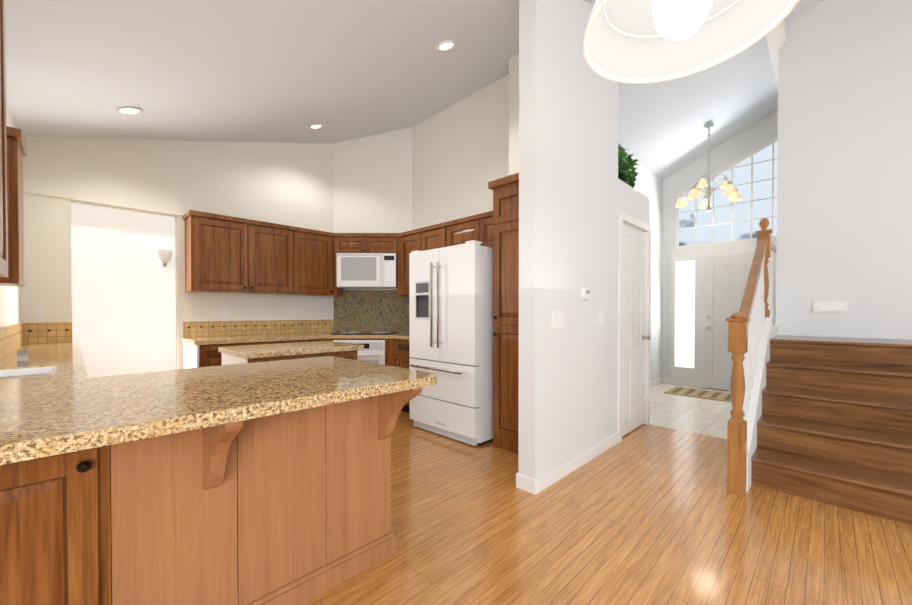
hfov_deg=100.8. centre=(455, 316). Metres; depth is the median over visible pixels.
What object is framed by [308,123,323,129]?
recessed light
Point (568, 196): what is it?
wall
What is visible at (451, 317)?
fridge
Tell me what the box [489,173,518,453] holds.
tall cabinet
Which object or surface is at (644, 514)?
floor
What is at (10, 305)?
wall
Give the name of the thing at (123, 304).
wall
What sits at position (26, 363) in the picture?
sink
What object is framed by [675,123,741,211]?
chandelier
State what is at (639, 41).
pendant lamp
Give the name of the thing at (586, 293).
thermostat
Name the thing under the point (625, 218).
door frame
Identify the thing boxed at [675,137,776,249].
gable window
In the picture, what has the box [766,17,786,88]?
ridge beam
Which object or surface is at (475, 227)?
upper cabinet
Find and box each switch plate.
[552,311,563,327]
[597,311,603,325]
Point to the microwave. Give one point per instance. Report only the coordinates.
(367, 270)
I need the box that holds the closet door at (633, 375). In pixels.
[622,223,650,435]
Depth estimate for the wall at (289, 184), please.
3.99 m
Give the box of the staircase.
[726,218,911,524]
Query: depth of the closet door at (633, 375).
3.76 m
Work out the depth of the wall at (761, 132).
6.11 m
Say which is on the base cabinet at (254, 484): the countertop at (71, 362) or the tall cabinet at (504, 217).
the countertop at (71, 362)
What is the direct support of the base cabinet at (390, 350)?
on the floor at (644, 514)
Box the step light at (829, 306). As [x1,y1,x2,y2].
[812,301,848,311]
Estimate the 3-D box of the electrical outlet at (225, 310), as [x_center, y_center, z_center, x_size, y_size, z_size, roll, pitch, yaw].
[-2.622,-0.070,4.297,0.008,0.114,0.070,1,1,45]
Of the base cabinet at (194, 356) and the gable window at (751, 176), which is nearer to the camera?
the base cabinet at (194, 356)
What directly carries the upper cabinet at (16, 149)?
attached to the wall
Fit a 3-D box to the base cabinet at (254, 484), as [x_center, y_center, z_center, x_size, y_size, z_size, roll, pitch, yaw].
[-0.924,0.730,1.675,0.640,0.879,1.109,1,1,45]
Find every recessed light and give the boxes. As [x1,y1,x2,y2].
[116,106,142,115]
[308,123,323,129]
[436,40,455,51]
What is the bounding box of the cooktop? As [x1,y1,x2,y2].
[331,331,397,333]
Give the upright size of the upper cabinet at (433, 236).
0.805 m
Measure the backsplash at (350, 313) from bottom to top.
0.579 m
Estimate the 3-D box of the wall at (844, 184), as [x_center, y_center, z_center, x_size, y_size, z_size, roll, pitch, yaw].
[5.737,-1.181,1.736,6.500,4.700,0.150,1,1,45]
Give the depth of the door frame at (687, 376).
5.98 m
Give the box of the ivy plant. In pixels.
[618,143,638,187]
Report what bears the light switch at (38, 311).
attached to the wall at (289, 184)
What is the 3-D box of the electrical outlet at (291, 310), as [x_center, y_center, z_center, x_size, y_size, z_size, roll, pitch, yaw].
[-2.103,-0.076,4.825,0.008,0.114,0.070,1,1,45]
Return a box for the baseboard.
[516,377,669,494]
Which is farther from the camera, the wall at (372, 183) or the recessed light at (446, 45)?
the wall at (372, 183)
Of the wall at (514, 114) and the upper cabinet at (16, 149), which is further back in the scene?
the wall at (514, 114)
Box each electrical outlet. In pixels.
[222,306,228,315]
[289,306,293,314]
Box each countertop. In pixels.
[0,340,87,379]
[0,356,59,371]
[0,356,435,467]
[181,333,408,352]
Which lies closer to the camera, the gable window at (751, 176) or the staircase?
the staircase
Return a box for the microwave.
[337,253,397,288]
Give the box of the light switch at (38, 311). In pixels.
[33,305,44,317]
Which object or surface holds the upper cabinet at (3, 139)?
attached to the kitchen
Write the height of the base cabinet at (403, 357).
0.880 m
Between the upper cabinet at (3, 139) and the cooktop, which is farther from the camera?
the cooktop
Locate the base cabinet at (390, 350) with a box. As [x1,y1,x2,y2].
[385,345,396,366]
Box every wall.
[0,97,20,326]
[21,137,333,368]
[71,202,175,376]
[333,127,411,289]
[412,74,508,229]
[509,53,518,174]
[518,0,649,479]
[618,145,662,381]
[662,110,777,390]
[776,0,911,338]
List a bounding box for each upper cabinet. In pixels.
[0,0,7,276]
[0,126,26,286]
[183,210,300,294]
[301,228,332,295]
[333,233,404,296]
[405,222,444,296]
[445,212,488,246]
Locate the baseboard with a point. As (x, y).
(540, 483)
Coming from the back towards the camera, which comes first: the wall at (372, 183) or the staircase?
the wall at (372, 183)
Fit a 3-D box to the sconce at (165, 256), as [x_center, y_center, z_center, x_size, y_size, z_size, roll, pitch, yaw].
[-3.101,-0.622,4.026,0.134,0.170,0.130,1,1,45]
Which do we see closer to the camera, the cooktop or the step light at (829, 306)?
the step light at (829, 306)
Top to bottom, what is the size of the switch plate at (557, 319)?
0.120 m
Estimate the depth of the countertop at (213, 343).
4.24 m
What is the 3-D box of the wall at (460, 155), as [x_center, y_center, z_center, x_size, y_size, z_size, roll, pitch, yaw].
[0.337,-1.212,4.411,2.750,4.700,0.150,1,1,45]
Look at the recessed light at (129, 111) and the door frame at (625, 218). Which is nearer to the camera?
the recessed light at (129, 111)
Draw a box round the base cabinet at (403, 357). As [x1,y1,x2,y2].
[397,341,411,412]
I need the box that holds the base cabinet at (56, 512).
[0,448,111,604]
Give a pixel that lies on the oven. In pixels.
(373, 351)
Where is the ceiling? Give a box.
[5,0,823,179]
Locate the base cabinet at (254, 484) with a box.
[112,392,395,604]
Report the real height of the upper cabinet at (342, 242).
0.805 m
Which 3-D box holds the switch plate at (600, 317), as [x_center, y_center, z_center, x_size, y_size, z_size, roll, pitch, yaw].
[1.214,0.013,3.162,0.008,0.120,0.120,1,1,45]
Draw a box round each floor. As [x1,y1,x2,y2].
[303,411,911,604]
[650,383,731,438]
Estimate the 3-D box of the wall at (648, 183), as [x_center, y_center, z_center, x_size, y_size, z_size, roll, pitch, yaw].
[2.254,-1.220,5.197,0.120,4.700,3.660,1,1,45]
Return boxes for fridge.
[409,240,492,445]
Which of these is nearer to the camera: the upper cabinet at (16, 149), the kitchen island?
the upper cabinet at (16, 149)
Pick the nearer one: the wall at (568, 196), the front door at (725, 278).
the wall at (568, 196)
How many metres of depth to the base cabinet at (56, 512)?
1.05 m
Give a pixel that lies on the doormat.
(705, 394)
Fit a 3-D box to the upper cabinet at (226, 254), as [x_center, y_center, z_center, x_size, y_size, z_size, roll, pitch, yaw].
[-2.394,-0.672,4.299,0.319,0.805,1.091,1,1,45]
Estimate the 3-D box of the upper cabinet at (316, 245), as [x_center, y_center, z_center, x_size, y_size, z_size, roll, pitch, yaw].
[-1.898,-0.678,4.803,0.319,0.805,0.595,1,1,45]
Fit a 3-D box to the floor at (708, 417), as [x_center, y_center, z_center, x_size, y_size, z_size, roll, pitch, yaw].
[4.370,1.196,3.725,11.200,0.100,2.830,1,1,45]
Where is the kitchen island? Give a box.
[218,341,363,364]
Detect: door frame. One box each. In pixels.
[618,211,650,442]
[670,239,776,387]
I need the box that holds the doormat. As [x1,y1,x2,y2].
[664,386,731,401]
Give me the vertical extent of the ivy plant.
0.539 m
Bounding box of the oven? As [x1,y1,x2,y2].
[333,340,384,364]
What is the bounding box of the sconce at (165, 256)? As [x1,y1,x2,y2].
[158,249,172,266]
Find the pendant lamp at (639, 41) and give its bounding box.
[584,0,798,83]
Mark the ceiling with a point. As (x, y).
(280, 71)
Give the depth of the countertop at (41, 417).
1.21 m
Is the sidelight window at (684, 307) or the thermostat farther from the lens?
the sidelight window at (684, 307)
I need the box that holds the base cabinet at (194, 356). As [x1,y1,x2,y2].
[181,341,221,368]
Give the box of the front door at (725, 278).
[703,252,775,390]
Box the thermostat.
[582,288,590,299]
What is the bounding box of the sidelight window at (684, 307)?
[675,260,694,367]

